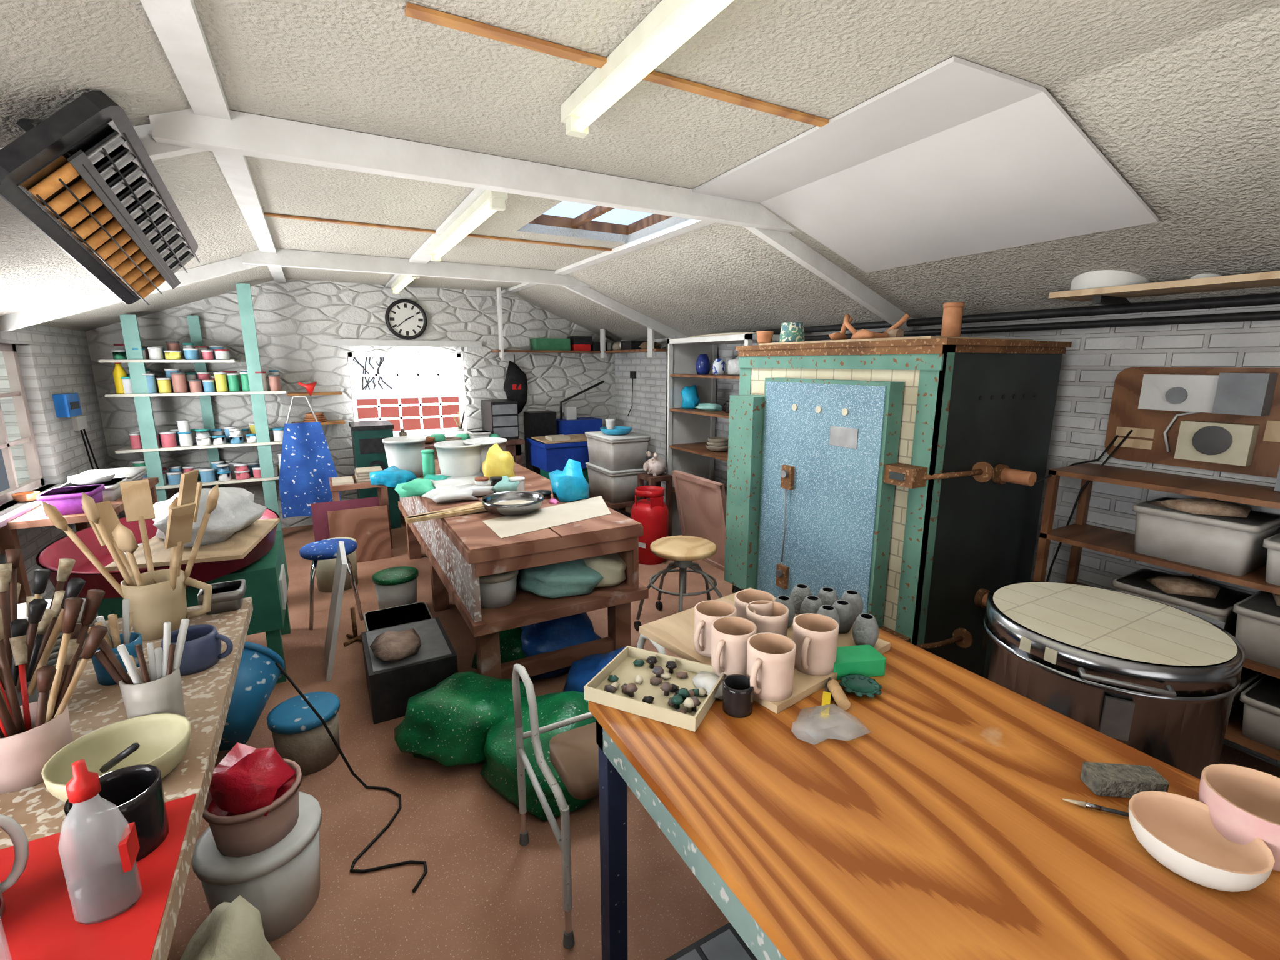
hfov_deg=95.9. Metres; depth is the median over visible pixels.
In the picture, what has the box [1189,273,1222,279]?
plate
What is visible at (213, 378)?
tub
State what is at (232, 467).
tub
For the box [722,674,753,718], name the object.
mug
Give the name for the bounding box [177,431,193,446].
tub
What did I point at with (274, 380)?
tub
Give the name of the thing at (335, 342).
board
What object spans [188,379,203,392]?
tub
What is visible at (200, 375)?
tub
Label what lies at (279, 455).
tub
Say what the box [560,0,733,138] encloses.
ceiling lamp
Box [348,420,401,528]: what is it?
base cabinet
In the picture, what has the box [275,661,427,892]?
cable
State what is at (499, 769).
sack
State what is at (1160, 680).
top-loading kiln
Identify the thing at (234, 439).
tub
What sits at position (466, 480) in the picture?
bag
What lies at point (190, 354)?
tub
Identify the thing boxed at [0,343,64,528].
window
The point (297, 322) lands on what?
wall
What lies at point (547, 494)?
bowl
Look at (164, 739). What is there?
bowl
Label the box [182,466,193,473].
tub
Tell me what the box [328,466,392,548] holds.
side table
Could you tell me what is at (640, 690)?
tray
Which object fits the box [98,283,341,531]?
shelf unit
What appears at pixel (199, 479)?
tub
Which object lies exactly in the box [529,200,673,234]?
skylight window
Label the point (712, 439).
bowl
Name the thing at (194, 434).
tub
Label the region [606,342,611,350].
cup
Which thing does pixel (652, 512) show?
cylinder
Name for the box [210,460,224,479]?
tub
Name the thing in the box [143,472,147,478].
tub
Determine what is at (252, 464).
tub
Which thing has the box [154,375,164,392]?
tub
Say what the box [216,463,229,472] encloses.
tub
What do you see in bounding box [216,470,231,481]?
tub
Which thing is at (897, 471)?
front-loading kiln
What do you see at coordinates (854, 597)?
glazed pot
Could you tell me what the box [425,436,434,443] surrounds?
clay bowl
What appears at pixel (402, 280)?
ceiling lamp
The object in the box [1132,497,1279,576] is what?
storage bin
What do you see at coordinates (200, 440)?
tub
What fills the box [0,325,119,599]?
wall
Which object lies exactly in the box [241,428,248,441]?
tub
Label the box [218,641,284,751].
bucket
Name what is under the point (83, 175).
heater
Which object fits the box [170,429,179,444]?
tub
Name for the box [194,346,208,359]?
tub
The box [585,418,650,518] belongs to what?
tubs
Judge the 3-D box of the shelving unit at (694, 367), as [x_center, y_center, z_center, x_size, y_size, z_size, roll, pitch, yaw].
[0.728,-0.292,4.868,0.515,1.832,1.100,-6,13,-28]
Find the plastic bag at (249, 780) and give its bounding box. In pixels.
[209,742,295,816]
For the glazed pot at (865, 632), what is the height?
0.075 m
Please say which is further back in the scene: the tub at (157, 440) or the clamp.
the tub at (157, 440)
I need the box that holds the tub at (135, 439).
[128,432,142,449]
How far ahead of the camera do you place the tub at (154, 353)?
4.69 m
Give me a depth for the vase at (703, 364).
4.90 m
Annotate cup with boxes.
[93,618,189,718]
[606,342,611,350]
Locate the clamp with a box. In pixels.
[343,607,362,646]
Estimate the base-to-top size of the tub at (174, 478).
0.099 m
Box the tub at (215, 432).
[210,428,222,435]
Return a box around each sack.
[394,670,526,766]
[480,690,596,820]
[563,646,625,692]
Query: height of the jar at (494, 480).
0.110 m
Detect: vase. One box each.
[695,354,710,374]
[712,358,726,374]
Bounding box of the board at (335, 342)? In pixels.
[332,338,481,347]
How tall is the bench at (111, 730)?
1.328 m
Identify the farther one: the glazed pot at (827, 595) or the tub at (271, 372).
the tub at (271, 372)
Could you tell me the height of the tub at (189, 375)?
0.162 m
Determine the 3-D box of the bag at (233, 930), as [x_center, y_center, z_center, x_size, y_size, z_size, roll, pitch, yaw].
[-0.901,1.137,1.252,0.218,0.471,0.467,-6,13,-28]
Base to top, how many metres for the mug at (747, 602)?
0.104 m
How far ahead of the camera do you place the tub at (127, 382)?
4.63 m
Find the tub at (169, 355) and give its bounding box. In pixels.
[163,350,181,359]
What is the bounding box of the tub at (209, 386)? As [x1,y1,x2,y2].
[201,380,215,392]
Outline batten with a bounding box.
[263,1,829,251]
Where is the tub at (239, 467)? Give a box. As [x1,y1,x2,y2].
[234,463,248,471]
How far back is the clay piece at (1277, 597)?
2.14 m
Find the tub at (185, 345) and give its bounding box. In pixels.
[182,343,193,348]
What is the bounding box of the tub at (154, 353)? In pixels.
[147,347,163,359]
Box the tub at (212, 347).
[209,345,224,359]
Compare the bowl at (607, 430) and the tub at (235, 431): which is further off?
the bowl at (607, 430)
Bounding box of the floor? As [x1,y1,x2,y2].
[167,506,1279,959]
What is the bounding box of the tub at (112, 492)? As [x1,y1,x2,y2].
[58,477,128,501]
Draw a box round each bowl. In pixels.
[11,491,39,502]
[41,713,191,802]
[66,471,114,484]
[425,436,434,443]
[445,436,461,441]
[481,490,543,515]
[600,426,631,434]
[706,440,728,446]
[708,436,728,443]
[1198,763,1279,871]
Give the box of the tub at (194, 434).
[190,428,198,444]
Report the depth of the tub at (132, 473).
4.02 m
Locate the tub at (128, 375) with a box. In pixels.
[126,372,129,376]
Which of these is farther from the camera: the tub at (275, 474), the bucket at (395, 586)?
the tub at (275, 474)
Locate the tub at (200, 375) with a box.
[196,372,210,391]
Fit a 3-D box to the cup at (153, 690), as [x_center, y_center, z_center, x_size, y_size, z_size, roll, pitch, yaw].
[-0.932,0.377,1.100,0.142,0.222,0.092,-6,13,-28]
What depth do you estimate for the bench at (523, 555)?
2.94 m
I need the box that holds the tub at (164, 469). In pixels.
[162,467,168,482]
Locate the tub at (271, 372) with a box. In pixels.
[268,370,278,374]
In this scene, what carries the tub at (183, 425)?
in the shelf unit at (139, 383)
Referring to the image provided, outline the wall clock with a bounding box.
[385,298,427,339]
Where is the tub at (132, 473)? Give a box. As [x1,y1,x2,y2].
[67,466,146,482]
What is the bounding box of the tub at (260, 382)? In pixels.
[255,371,267,391]
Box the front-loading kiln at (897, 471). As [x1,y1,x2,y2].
[724,301,1071,674]
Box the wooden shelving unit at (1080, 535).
[1033,463,1279,761]
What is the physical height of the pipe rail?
0.098 m
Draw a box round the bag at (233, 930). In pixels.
[180,895,280,959]
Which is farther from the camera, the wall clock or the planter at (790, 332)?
the wall clock
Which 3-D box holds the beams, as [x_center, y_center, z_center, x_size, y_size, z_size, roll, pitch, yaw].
[-0.235,-0.878,1.970,4.858,0.581,9.070,-6,13,-28]
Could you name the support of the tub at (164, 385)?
in the shelf unit at (139, 383)
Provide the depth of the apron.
6.51 m
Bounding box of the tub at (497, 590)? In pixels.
[479,570,518,608]
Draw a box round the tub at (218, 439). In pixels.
[211,435,226,444]
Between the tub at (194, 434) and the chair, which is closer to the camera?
the chair
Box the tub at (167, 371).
[164,368,180,392]
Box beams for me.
[0,0,913,338]
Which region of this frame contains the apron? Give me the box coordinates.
[503,354,528,414]
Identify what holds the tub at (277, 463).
in the shelf unit at (139, 383)
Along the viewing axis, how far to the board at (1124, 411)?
2.51 m
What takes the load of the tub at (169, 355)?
in the shelf unit at (139, 383)
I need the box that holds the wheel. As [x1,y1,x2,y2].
[35,487,290,683]
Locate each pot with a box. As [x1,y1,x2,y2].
[0,588,108,793]
[612,342,620,350]
[727,356,739,375]
[756,330,773,343]
[775,595,794,628]
[790,583,812,614]
[800,595,822,614]
[816,587,838,606]
[816,605,839,629]
[832,600,854,633]
[840,590,863,621]
[851,613,879,646]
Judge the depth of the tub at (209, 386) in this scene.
4.90 m
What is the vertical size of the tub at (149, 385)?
0.160 m
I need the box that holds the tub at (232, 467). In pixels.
[228,461,242,477]
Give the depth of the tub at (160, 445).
4.92 m
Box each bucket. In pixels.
[191,742,321,942]
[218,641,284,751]
[266,691,339,776]
[371,566,418,609]
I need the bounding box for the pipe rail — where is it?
[753,292,1279,343]
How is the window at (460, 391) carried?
in the wall at (297, 322)
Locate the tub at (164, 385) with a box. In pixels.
[156,378,171,393]
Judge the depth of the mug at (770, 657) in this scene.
1.18 m
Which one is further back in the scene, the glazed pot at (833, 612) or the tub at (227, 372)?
the tub at (227, 372)
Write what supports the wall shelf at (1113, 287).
attached to the wall at (1090, 368)
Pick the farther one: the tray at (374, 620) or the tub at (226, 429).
the tub at (226, 429)
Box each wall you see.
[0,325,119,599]
[85,278,615,528]
[615,304,1279,767]
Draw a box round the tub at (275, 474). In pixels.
[273,466,278,476]
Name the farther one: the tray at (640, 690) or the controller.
the controller
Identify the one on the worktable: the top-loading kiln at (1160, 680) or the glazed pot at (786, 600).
the glazed pot at (786, 600)
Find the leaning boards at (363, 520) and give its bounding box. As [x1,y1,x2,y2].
[310,496,392,562]
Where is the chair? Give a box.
[511,633,666,949]
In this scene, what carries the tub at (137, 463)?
in the shelf unit at (139, 383)
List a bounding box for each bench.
[0,469,253,959]
[369,411,648,680]
[399,399,524,516]
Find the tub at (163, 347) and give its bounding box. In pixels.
[150,346,165,359]
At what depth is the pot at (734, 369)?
4.53 m
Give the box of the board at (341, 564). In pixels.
[325,541,347,681]
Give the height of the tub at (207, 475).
0.111 m
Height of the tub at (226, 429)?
0.134 m
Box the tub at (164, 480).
[163,471,166,484]
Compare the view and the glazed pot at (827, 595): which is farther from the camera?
the view
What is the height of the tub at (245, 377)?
0.164 m
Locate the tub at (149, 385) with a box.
[141,373,157,393]
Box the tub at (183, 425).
[176,420,190,432]
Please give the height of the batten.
0.010 m
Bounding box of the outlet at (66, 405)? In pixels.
[52,393,99,469]
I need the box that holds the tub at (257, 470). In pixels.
[251,466,261,478]
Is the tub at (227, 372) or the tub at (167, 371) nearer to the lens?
the tub at (167, 371)
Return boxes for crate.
[526,433,589,491]
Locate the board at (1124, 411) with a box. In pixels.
[1104,366,1279,478]
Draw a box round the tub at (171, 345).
[165,341,180,350]
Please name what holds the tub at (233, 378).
in the shelf unit at (139, 383)
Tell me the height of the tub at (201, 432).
0.060 m
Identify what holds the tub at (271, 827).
on the bucket at (260, 844)
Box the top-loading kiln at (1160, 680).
[978,581,1245,779]
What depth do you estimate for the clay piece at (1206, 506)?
2.23 m
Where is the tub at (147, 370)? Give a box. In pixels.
[145,369,150,373]
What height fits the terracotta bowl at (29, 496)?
0.050 m
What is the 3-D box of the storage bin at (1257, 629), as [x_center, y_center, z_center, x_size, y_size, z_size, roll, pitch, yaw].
[2.431,0.578,2.083,0.316,0.190,0.371,-6,13,-28]
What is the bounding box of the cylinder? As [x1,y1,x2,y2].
[630,485,668,564]
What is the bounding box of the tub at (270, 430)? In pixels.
[268,428,273,439]
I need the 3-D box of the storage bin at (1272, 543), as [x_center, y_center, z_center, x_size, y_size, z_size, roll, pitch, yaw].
[2.454,0.310,1.987,0.316,0.155,0.386,-6,13,-28]
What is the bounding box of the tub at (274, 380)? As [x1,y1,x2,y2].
[268,375,281,391]
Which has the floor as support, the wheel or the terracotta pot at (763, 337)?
the wheel
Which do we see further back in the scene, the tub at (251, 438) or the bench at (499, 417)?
the bench at (499, 417)
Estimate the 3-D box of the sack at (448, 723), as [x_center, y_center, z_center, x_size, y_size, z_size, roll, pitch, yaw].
[-0.755,1.002,2.465,0.496,0.254,0.474,2,12,12]
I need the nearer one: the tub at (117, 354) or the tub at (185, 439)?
the tub at (117, 354)
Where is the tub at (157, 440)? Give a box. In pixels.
[156,433,159,447]
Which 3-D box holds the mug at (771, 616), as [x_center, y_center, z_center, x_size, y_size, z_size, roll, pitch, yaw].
[0.304,0.357,1.397,0.105,0.104,0.112,-6,13,-28]
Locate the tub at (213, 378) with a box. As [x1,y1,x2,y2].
[211,376,216,391]
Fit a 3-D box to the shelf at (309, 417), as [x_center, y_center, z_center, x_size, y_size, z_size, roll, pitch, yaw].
[-3.099,-0.687,5.534,0.450,0.300,0.230,-6,13,-28]
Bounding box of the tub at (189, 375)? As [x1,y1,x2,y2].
[185,372,196,391]
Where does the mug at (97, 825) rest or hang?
on the bench at (111, 730)
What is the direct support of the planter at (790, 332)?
on the front-loading kiln at (897, 471)
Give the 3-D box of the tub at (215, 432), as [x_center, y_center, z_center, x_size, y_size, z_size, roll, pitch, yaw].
[-3.754,-0.391,5.124,0.086,0.118,0.082,-6,13,-28]
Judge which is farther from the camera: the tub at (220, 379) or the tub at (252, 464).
the tub at (252, 464)
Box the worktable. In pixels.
[583,583,1279,959]
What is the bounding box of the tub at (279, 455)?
[277,453,281,463]
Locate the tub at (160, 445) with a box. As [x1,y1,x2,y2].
[158,432,161,446]
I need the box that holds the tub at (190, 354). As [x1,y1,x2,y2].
[183,348,199,359]
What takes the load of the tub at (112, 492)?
in the side table at (102, 485)
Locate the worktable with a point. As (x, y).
(839, 787)
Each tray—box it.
[363,601,433,631]
[583,645,724,731]
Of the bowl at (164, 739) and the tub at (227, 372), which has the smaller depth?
the bowl at (164, 739)
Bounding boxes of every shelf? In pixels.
[287,391,344,424]
[490,287,666,358]
[1048,270,1279,305]
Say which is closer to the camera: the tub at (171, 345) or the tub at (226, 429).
the tub at (171, 345)
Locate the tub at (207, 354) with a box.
[201,350,213,359]
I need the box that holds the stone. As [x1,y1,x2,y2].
[691,671,722,699]
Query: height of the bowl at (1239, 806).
0.080 m
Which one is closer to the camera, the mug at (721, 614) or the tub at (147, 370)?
the mug at (721, 614)
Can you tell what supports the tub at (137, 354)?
in the shelf unit at (139, 383)
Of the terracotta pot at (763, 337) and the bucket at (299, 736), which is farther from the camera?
the terracotta pot at (763, 337)
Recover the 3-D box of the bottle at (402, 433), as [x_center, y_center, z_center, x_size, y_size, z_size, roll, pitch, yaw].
[-2.326,-0.420,5.670,0.070,0.160,0.068,-6,13,-28]
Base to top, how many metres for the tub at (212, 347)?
0.121 m
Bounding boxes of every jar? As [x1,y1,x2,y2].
[474,476,488,484]
[490,476,502,493]
[508,476,524,491]
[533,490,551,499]
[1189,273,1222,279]
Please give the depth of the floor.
1.94 m
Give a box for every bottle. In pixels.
[65,759,139,923]
[112,362,126,394]
[399,428,406,436]
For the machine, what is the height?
1.394 m
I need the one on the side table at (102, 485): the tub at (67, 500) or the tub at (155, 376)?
the tub at (67, 500)
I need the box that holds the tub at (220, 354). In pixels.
[213,349,229,359]
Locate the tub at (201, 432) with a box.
[195,428,209,436]
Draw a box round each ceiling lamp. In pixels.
[391,275,419,294]
[428,190,508,261]
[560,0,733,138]
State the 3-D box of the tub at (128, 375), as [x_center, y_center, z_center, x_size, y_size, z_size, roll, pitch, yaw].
[-4.229,-0.804,4.772,0.088,0.168,0.084,-6,13,-28]
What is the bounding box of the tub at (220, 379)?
[213,372,228,391]
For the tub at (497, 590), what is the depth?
2.70 m
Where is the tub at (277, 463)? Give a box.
[276,462,279,473]
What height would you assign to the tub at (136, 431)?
0.132 m
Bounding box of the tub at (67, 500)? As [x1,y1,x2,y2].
[36,484,104,516]
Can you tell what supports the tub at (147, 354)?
in the shelf unit at (139, 383)
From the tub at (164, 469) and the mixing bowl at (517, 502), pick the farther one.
the tub at (164, 469)
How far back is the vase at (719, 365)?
4.75 m
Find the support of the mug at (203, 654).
on the bench at (111, 730)
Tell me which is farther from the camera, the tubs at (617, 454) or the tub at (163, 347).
the tubs at (617, 454)
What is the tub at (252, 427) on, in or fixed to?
in the shelf unit at (139, 383)
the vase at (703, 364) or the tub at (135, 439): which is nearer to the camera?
the tub at (135, 439)
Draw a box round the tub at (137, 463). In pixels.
[132,460,146,472]
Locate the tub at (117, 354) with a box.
[111,350,126,359]
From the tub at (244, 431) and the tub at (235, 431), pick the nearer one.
the tub at (235, 431)
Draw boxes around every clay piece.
[1145,575,1219,598]
[1146,498,1251,517]
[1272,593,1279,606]
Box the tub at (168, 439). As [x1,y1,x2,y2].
[159,431,177,447]
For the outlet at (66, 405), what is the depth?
4.20 m
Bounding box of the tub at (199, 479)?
[193,466,209,480]
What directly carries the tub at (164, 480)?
in the shelf unit at (139, 383)
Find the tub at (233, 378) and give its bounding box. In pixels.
[226,373,240,391]
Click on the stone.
(706, 683)
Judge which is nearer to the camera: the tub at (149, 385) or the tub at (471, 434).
the tub at (149, 385)
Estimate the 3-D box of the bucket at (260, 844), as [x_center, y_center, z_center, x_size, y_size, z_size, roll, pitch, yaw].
[-1.109,1.028,1.682,0.316,0.515,0.313,-6,13,-28]
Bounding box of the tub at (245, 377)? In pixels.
[239,372,249,391]
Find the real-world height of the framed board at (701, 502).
0.734 m
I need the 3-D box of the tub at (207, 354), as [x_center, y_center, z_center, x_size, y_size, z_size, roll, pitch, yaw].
[-3.662,-1.059,4.889,0.081,0.081,0.077,-6,13,-28]
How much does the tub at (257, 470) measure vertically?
0.089 m
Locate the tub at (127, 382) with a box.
[121,376,133,393]
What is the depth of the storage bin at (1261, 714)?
2.13 m
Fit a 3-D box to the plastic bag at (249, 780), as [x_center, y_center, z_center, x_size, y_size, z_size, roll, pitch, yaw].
[-1.111,0.838,1.650,0.219,0.130,0.248,-6,13,-28]
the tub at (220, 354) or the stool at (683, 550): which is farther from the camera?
the tub at (220, 354)
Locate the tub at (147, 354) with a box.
[141,346,149,359]
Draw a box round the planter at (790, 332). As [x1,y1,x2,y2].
[778,322,804,342]
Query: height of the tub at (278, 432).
0.115 m
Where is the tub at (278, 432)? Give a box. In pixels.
[271,427,283,441]
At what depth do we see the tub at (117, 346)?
4.67 m
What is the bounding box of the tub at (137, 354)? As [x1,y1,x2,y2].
[131,348,146,359]
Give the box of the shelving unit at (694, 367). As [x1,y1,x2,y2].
[665,331,779,536]
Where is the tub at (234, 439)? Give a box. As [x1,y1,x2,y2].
[228,434,243,443]
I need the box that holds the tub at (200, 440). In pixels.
[195,435,211,445]
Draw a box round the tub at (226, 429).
[223,426,237,442]
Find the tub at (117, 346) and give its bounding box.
[113,343,127,359]
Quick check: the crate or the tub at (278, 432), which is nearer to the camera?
the tub at (278, 432)
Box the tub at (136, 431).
[129,430,139,433]
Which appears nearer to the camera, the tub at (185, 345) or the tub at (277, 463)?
the tub at (185, 345)
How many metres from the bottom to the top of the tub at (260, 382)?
0.170 m
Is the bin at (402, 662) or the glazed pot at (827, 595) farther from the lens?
the bin at (402, 662)
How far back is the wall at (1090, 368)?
2.77 m
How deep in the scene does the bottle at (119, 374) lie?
4.61 m
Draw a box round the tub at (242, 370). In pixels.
[240,369,247,372]
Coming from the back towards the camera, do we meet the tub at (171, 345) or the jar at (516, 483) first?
the tub at (171, 345)
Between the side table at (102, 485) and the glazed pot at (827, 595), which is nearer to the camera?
the glazed pot at (827, 595)
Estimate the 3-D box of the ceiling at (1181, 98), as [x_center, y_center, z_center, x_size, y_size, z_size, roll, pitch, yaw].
[-0.233,-0.901,1.960,5.270,0.636,9.500,-6,13,-28]
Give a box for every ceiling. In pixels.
[0,0,1279,341]
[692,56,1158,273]
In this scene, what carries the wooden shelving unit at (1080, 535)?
on the floor
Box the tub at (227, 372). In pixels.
[222,371,236,391]
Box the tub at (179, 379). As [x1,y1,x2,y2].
[170,372,188,393]
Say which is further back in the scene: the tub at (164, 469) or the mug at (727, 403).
the tub at (164, 469)
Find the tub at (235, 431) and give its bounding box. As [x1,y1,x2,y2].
[228,428,241,435]
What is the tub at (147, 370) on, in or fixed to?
in the shelf unit at (139, 383)
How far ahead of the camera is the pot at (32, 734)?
1.00 m
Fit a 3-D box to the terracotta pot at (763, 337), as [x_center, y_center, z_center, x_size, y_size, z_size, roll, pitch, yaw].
[0.730,-0.832,3.370,0.100,0.070,0.100,-6,13,-28]
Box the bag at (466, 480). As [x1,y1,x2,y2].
[429,473,493,496]
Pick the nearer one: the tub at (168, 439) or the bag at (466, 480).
the bag at (466, 480)
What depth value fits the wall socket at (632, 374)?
6.71 m
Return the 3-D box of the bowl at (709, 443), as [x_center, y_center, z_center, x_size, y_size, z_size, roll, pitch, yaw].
[0.663,-0.299,4.865,0.200,0.050,0.200,-6,13,-28]
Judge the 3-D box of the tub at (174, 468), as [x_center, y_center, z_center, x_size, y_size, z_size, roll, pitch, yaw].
[-4.047,-0.052,5.027,0.090,0.132,0.086,-6,13,-28]
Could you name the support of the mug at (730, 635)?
on the worktable
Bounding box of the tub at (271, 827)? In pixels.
[202,758,301,857]
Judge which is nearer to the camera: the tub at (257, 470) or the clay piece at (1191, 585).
the clay piece at (1191, 585)
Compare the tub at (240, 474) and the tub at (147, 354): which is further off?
the tub at (240, 474)
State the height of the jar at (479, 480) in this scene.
0.100 m
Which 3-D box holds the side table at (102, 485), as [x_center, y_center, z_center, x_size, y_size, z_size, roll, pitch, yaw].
[-3.532,0.406,3.744,0.500,0.911,1.200,-6,13,-28]
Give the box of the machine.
[523,380,604,474]
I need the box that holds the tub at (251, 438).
[245,433,256,443]
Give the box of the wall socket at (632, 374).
[627,371,636,416]
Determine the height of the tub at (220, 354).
0.087 m
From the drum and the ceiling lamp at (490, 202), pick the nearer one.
the ceiling lamp at (490, 202)
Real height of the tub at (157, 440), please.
0.116 m
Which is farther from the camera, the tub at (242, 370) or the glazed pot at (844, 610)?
the tub at (242, 370)
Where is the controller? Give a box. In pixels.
[1034,372,1279,581]
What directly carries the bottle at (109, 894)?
on the bench at (111, 730)
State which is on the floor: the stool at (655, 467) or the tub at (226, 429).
the stool at (655, 467)
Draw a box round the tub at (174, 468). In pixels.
[168,465,181,472]
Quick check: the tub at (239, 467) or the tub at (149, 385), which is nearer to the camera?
the tub at (149, 385)
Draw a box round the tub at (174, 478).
[166,471,181,484]
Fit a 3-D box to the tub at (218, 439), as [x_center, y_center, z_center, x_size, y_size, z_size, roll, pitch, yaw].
[-3.669,-0.349,5.029,0.100,0.074,0.095,-6,13,-28]
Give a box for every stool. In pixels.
[299,538,363,629]
[633,535,722,630]
[637,451,672,536]
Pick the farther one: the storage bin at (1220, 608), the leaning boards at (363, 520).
the leaning boards at (363, 520)
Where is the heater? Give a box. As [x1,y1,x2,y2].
[0,90,199,304]
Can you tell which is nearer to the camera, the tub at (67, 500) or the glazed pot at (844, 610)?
the glazed pot at (844, 610)
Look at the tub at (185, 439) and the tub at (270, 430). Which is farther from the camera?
the tub at (270, 430)
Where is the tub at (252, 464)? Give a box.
[246,461,259,476]
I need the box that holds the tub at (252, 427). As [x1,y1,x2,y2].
[248,423,255,433]
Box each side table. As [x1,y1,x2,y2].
[0,466,159,604]
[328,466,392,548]
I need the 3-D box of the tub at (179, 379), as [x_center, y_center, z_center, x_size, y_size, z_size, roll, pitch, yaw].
[-3.855,-0.815,4.829,0.103,0.167,0.098,-6,13,-28]
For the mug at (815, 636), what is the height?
0.104 m
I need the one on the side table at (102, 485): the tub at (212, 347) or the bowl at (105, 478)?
the bowl at (105, 478)
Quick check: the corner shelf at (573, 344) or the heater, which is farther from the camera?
the corner shelf at (573, 344)
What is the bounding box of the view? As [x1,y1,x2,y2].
[352,356,459,430]
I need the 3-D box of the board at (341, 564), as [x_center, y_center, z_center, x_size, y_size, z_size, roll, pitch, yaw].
[-1.647,0.689,3.118,0.152,0.611,0.440,-6,13,-28]
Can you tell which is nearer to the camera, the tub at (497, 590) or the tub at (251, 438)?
the tub at (497, 590)
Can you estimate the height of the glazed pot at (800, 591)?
0.075 m
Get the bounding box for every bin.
[361,616,458,724]
[1111,568,1251,634]
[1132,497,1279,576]
[1233,590,1279,669]
[1240,674,1279,750]
[1262,533,1279,586]
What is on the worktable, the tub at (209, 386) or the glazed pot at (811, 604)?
the glazed pot at (811, 604)
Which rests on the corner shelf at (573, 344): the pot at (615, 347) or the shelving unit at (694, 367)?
the pot at (615, 347)
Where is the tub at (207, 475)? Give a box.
[198,468,215,482]
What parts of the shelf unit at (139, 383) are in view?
hanging blue apron mount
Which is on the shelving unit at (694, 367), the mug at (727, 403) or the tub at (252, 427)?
the mug at (727, 403)
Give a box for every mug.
[63,764,168,873]
[160,624,233,675]
[693,600,736,658]
[711,616,756,677]
[721,401,729,413]
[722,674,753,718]
[734,589,774,618]
[746,600,788,636]
[746,632,796,701]
[792,613,838,675]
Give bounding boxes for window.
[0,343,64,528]
[346,352,468,436]
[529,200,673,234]
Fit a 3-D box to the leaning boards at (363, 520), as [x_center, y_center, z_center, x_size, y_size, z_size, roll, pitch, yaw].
[-2.362,0.419,4.738,0.550,0.494,0.206,-6,13,-28]
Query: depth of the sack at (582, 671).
2.65 m
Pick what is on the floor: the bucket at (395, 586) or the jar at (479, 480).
the bucket at (395, 586)
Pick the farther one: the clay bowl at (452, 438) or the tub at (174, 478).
the clay bowl at (452, 438)
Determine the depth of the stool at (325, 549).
3.57 m
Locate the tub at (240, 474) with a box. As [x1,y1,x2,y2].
[234,469,250,479]
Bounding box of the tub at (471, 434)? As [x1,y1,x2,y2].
[467,430,490,438]
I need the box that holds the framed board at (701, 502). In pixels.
[671,470,726,571]

